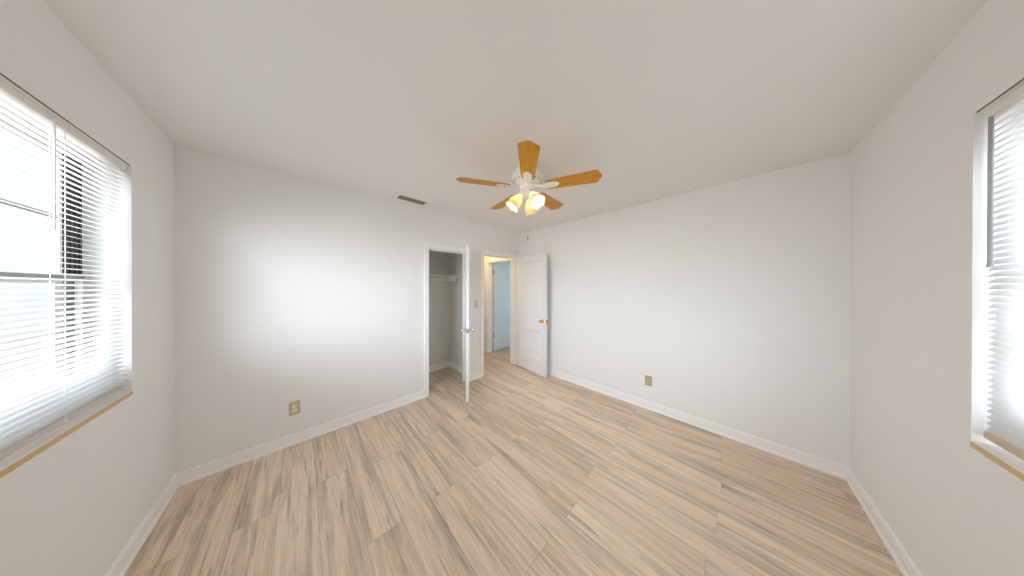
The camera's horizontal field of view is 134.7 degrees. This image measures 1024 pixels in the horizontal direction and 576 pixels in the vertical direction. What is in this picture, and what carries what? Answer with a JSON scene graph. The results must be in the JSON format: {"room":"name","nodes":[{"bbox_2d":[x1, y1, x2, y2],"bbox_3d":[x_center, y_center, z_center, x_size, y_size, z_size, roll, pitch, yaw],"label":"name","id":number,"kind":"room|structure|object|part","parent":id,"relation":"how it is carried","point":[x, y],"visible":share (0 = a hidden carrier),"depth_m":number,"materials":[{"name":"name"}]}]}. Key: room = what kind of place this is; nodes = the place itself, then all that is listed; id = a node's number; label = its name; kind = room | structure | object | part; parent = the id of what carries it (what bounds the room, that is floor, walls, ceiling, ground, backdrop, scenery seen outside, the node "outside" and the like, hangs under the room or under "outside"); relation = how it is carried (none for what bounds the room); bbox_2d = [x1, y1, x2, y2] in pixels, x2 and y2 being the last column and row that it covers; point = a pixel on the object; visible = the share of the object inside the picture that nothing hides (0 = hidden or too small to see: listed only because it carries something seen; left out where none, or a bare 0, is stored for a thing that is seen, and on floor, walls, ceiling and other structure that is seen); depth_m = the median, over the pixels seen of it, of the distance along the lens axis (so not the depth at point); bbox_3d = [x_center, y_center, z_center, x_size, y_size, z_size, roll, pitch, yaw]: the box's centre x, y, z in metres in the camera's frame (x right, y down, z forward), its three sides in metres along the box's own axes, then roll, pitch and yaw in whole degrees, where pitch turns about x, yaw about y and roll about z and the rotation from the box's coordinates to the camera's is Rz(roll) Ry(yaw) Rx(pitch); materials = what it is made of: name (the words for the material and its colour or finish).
{"room":"empty bedroom","nodes":[
{"label":"empty bedroom","id":0,"kind":"room"},
{"bbox_2d":[0,0,174,575],"bbox_3d":[-1.257,0.205,0.243,0.150,2.440,3.676,0,0,-45],"label":"wall","id":1,"kind":"structure","parent":0,"point":[72,508],"depth_m":1.05,"materials":[{"name":"paint"}]},
{"bbox_2d":[0,73,132,477],"bbox_3d":[-1.412,-0.038,0.408,0.151,1.222,1.930,0,0,-45],"label":"window","id":2,"kind":"structure","parent":1,"relation":"in","point":[7,465],"depth_m":0.96,"materials":[{"name":"white wood"}]},
{"bbox_3d":[-1.457,-0.316,0.362,0.014,0.594,1.700,0,0,-45],"label":"sash","id":3,"kind":"part","parent":2,"relation":"part of","materials":[{"name":"white"}]},
{"bbox_3d":[-1.444,0.221,0.378,0.013,0.567,1.840,0,0,-45],"label":"sash","id":4,"kind":"part","parent":2,"relation":"part of","materials":[{"name":"white"}]},
{"bbox_3d":[-1.449,-0.045,0.372,0.037,0.020,1.840,0,0,-45],"label":"meeting rail","id":5,"kind":"part","parent":2,"relation":"part of","materials":[{"name":"grey metal"}]},
{"bbox_3d":[-1.448,-0.047,0.373,0.050,1.198,1.930,0,0,-45],"label":"frame","id":6,"kind":"part","parent":2,"relation":"part of","materials":[{"name":"white"}]},
{"bbox_2d":[0,79,125,460],"bbox_3d":[-1.374,-0.053,0.444,0.048,1.183,1.916,0,0,-45],"label":"window blind","id":7,"kind":"object","parent":2,"relation":"attached to","point":[20,426],"visible":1,"depth_m":0.81,"materials":[{"name":"white plastic"}]},
{"bbox_3d":[-1.768,-0.054,0.831,0.029,1.133,0.002,0,0,-45],"label":"ladder cord","id":8,"kind":"part","parent":7,"relation":"part of","materials":[{"name":"white fabric"}]},
{"bbox_3d":[-1.381,0.525,0.439,0.024,0.026,1.908,0,0,-45],"label":"rail","id":9,"kind":"part","parent":7,"relation":"part of","materials":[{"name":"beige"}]},
{"bbox_3d":[-1.397,0.562,0.425,0.098,0.020,1.930,0,0,-45],"label":"sill","id":10,"kind":"part","parent":2,"relation":"part of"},
{"bbox_2d":[105,474,178,575],"bbox_3d":[-1.211,1.379,0.321,0.024,0.092,3.416,0,0,-45],"label":"baseboard","id":11,"kind":"structure","parent":1,"relation":"attached to","point":[122,563],"depth_m":1.20,"materials":[{"name":"white wood"}]},
{"bbox_2d":[174,145,518,472],"bbox_3d":[-1.183,0.200,2.816,3.564,2.440,0.110,0,0,-45],"label":"wall","id":12,"kind":"structure","parent":0,"point":[288,289],"depth_m":1.91,"materials":[{"name":"paint"}]},
{"bbox_2d":[289,400,299,415],"bbox_3d":[-1.983,1.097,1.949,0.072,0.119,0.009,0,0,-45],"label":"wall outlet","id":13,"kind":"object","parent":12,"relation":"attached to","point":[294,407],"visible":1,"depth_m":1.95,"materials":[{"name":"beige plastic"}]},
{"bbox_2d":[175,390,424,485],"bbox_3d":[-1.772,1.374,2.148,1.786,0.092,0.024,0,0,-45],"label":"baseboard","id":14,"kind":"structure","parent":12,"relation":"attached to","point":[189,475],"depth_m":1.89,"materials":[{"name":"white wood"}]},
{"bbox_2d":[424,242,470,396],"bbox_3d":[-0.926,0.413,3.057,0.704,2.014,0.127,0,0,-45],"label":"door frame","id":15,"kind":"structure","parent":12,"relation":"attached to","point":[427,246],"depth_m":2.89,"materials":[{"name":"white wood"}]},
{"bbox_2d":[461,245,473,401],"bbox_3d":[-0.613,0.436,2.920,0.167,1.941,0.586,0,0,-13],"label":"door","id":16,"kind":"structure","parent":12,"relation":"in","point":[467,329],"depth_m":2.64,"materials":[{"name":"white wood"}]},
{"bbox_2d":[470,371,480,380],"bbox_3d":[-0.568,1.374,3.331,0.198,0.092,0.024,0,0,-45],"label":"baseboard","id":17,"kind":"structure","parent":12,"relation":"attached to","point":[476,375],"depth_m":3.33,"materials":[{"name":"white wood"}]},
{"bbox_2d":[474,300,477,307],"bbox_3d":[-0.557,0.254,3.344,0.072,0.119,0.016,0,0,-45],"label":"light switch","id":18,"kind":"object","parent":12,"relation":"attached to","point":[475,301],"visible":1,"depth_m":3.34,"materials":[{"name":"beige plastic"}]},
{"bbox_2d":[480,250,517,376],"bbox_3d":[-0.246,0.404,3.739,0.842,2.031,0.144,0,0,-45],"label":"door frame","id":19,"kind":"structure","parent":12,"relation":"attached to","point":[483,253],"depth_m":3.90,"materials":[{"name":"white wood"}]},
{"bbox_2d":[429,250,449,365],"bbox_3d":[-1.613,0.198,3.472,1.470,2.440,0.100,0,0,-45],"label":"wall","id":20,"kind":"structure","parent":0,"point":[439,262],"depth_m":3.74,"materials":[{"name":"beige paint"}]},
{"bbox_2d":[429,361,449,371],"bbox_3d":[-1.571,1.372,3.430,1.270,0.092,0.024,0,0,-45],"label":"baseboard","id":21,"kind":"structure","parent":20,"relation":"attached to","point":[445,364],"depth_m":3.72,"materials":[{"name":"white wood"}]},
{"bbox_2d":[429,274,457,277],"bbox_3d":[-1.486,-0.197,3.343,1.270,0.050,0.260,0,0,-45],"label":"closet shelf","id":22,"kind":"object","parent":20,"relation":"attached to","point":[449,276],"visible":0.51,"depth_m":3.56,"materials":[{"name":"white wood"}]},
{"bbox_2d":[450,253,461,366],"bbox_3d":[-0.857,0.199,3.680,0.100,2.440,0.664,0,0,-45],"label":"wall","id":23,"kind":"structure","parent":0,"point":[455,259],"depth_m":3.72,"materials":[{"name":"beige paint"}]},
{"bbox_2d":[449,361,461,372],"bbox_3d":[-0.903,1.373,3.639,0.024,0.092,0.664,0,0,-45],"label":"baseboard","id":24,"kind":"structure","parent":23,"relation":"attached to","point":[458,368],"depth_m":3.70,"materials":[{"name":"white wood"}]},
{"bbox_2d":[492,262,509,342],"bbox_3d":[-0.176,0.195,5.880,1.905,2.440,0.100,0,0,-45],"label":"wall","id":25,"kind":"structure","parent":0,"point":[503,263],"depth_m":5.50,"materials":[{"name":"paint"}]},
{"bbox_2d":[124,343,902,575],"bbox_3d":[0.256,1.462,2.720,5.920,0.080,5.220,0,0,-45],"label":"floor","id":26,"kind":"structure","parent":0,"point":[533,474],"depth_m":1.44,"materials":[{"name":"brown wood"}]},
{"bbox_2d":[44,0,987,233],"bbox_3d":[0.260,-1.058,2.714,5.920,0.080,5.220,0,0,-45],"label":"ceiling","id":27,"kind":"structure","parent":0,"point":[382,99],"depth_m":1.06,"materials":[{"name":"paint"}]},
{"bbox_2d":[392,193,430,206],"bbox_3d":[-1.156,-1.016,2.472,0.370,0.006,0.176,0,0,-45],"label":"ceiling vent","id":28,"kind":"object","parent":27,"relation":"in","point":[399,196],"visible":1,"depth_m":2.45,"materials":[{"name":"metal"}]},
{"bbox_2d":[456,140,601,240],"bbox_3d":[0.135,-0.700,1.776,1.053,0.632,1.068,0,0,-45],"label":"ceiling fan","id":29,"kind":"object","parent":27,"relation":"hanging from","point":[527,177],"visible":1,"depth_m":1.65,"materials":[{"name":"brown wood"}]},
{"bbox_3d":[-0.220,-0.813,1.648,0.412,0.006,0.134,0,12,-15],"label":"blade","id":30,"kind":"part","parent":29,"relation":"part of","materials":[{"name":"brown wood"}]},
{"bbox_3d":[-0.069,-0.814,2.039,0.134,0.006,0.412,-14,8,-32],"label":"blade","id":31,"kind":"part","parent":29,"relation":"part of","materials":[{"name":"brown wood"}]},
{"bbox_3d":[0.035,-0.703,1.730,0.119,0.131,0.127,38,-4,-5],"label":"lamp shade","id":32,"kind":"part","parent":29,"relation":"part of","materials":[{"name":"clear glass"}]},
{"bbox_3d":[0.105,-0.812,1.385,0.134,0.006,0.412,12,1,3],"label":"blade","id":33,"kind":"part","parent":29,"relation":"part of","materials":[{"name":"brown wood"}]},
{"bbox_3d":[0.160,-0.703,1.823,0.127,0.131,0.119,0,38,23],"label":"lamp shade","id":34,"kind":"part","parent":29,"relation":"part of","materials":[{"name":"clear glass"}]},
{"bbox_3d":[0.178,-0.702,1.668,0.127,0.131,0.119,0,-38,-37],"label":"lamp shade","id":35,"kind":"part","parent":29,"relation":"part of","materials":[{"name":"clear glass"}]},
{"bbox_3d":[0.349,-0.813,2.017,0.134,0.006,0.412,-15,-9,38],"label":"blade","id":36,"kind":"part","parent":29,"relation":"part of","materials":[{"name":"brown wood"}]},
{"bbox_3d":[0.457,-0.812,1.612,0.412,0.006,0.134,0,-12,21],"label":"blade","id":37,"kind":"part","parent":29,"relation":"part of","materials":[{"name":"brown wood"}]},
{"bbox_2d":[484,152,850,466],"bbox_3d":[0.815,0.202,3.419,0.131,2.440,5.000,0,0,-45],"label":"wall","id":38,"kind":"structure","parent":0,"point":[734,297],"depth_m":2.06,"materials":[{"name":"paint"}]},
{"bbox_2d":[486,258,509,351],"bbox_3d":[-0.204,0.401,4.459,0.127,2.034,0.924,0,0,-45],"label":"door frame","id":39,"kind":"structure","parent":38,"relation":"attached to","point":[489,263],"depth_m":4.73,"materials":[{"name":"white wood"}]},
{"bbox_2d":[493,264,509,350],"bbox_3d":[-0.139,0.430,5.047,0.167,1.946,0.780,0,0,45],"label":"door","id":40,"kind":"structure","parent":38,"relation":"in","point":[501,273],"depth_m":4.93,"materials":[{"name":"white"}]},
{"bbox_2d":[516,253,547,377],"bbox_3d":[0.309,0.430,3.646,0.167,1.954,0.764,0,0,-38],"label":"door","id":41,"kind":"structure","parent":38,"relation":"in","point":[531,271],"depth_m":3.59,"materials":[{"name":"white painted wood"},{"name":"brass"}]},
{"bbox_2d":[645,375,651,386],"bbox_3d":[1.606,1.094,2.515,0.009,0.119,0.072,0,0,-45],"label":"wall outlet","id":42,"kind":"object","parent":38,"relation":"attached to","point":[648,379],"visible":1,"depth_m":2.51,"materials":[{"name":"beige plastic"}]},
{"bbox_2d":[547,368,848,478],"bbox_3d":[1.313,1.378,2.802,0.024,0.092,3.416,0,0,-45],"label":"baseboard","id":43,"kind":"structure","parent":38,"relation":"attached to","point":[812,461],"depth_m":2.06,"materials":[{"name":"white wood"}]},
{"bbox_2d":[850,0,1023,575],"bbox_3d":[1.342,0.209,0.326,3.674,2.440,0.150,0,0,-45],"label":"wall","id":44,"kind":"structure","parent":0,"point":[920,279],"depth_m":0.93,"materials":[{"name":"paint"}]},
{"bbox_2d":[845,467,922,575],"bbox_3d":[1.240,1.383,0.352,3.564,0.092,0.024,0,0,-45],"label":"baseboard","id":45,"kind":"structure","parent":44,"relation":"attached to","point":[906,565],"depth_m":1.22,"materials":[{"name":"white wood"}]},
{"bbox_2d":[970,78,1023,480],"bbox_3d":[1.216,-0.028,0.209,1.530,1.232,0.151,0,0,-45],"label":"window","id":46,"kind":"structure","parent":44,"relation":"in","point":[1000,456],"depth_m":0.72,"materials":[{"name":"white wood"}]},
{"bbox_3d":[1.199,0.572,0.226,1.530,0.010,0.098,0,0,-45],"label":"sill","id":47,"kind":"part","parent":46,"relation":"part of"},
{"bbox_2d":[983,85,1023,460],"bbox_3d":[1.178,-0.048,0.246,1.516,1.183,0.050,0,0,-45],"label":"window blind","id":48,"kind":"object","parent":46,"relation":"attached to","point":[1006,431],"visible":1,"depth_m":0.72,"materials":[{"name":"white plastic"}]},
{"bbox_3d":[1.184,0.530,0.240,1.508,0.026,0.024,0,0,-45],"label":"rail","id":49,"kind":"part","parent":48,"relation":"part of","materials":[{"name":"beige"}]},
{"bbox_3d":[-1.834,0.199,2.719,0.100,2.440,0.664,0,0,-45],"label":"wall","id":50,"kind":"structure","parent":0,"visible":0},
{"bbox_2d":[429,278,457,281],"bbox_3d":[-1.413,-0.134,3.268,1.270,0.064,0.064,0,0,-45],"label":"closet rod","id":51,"kind":"object","parent":50,"relation":"attached to","point":[456,279],"visible":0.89,"depth_m":3.54,"materials":[{"name":"white plastic"}]}
]}

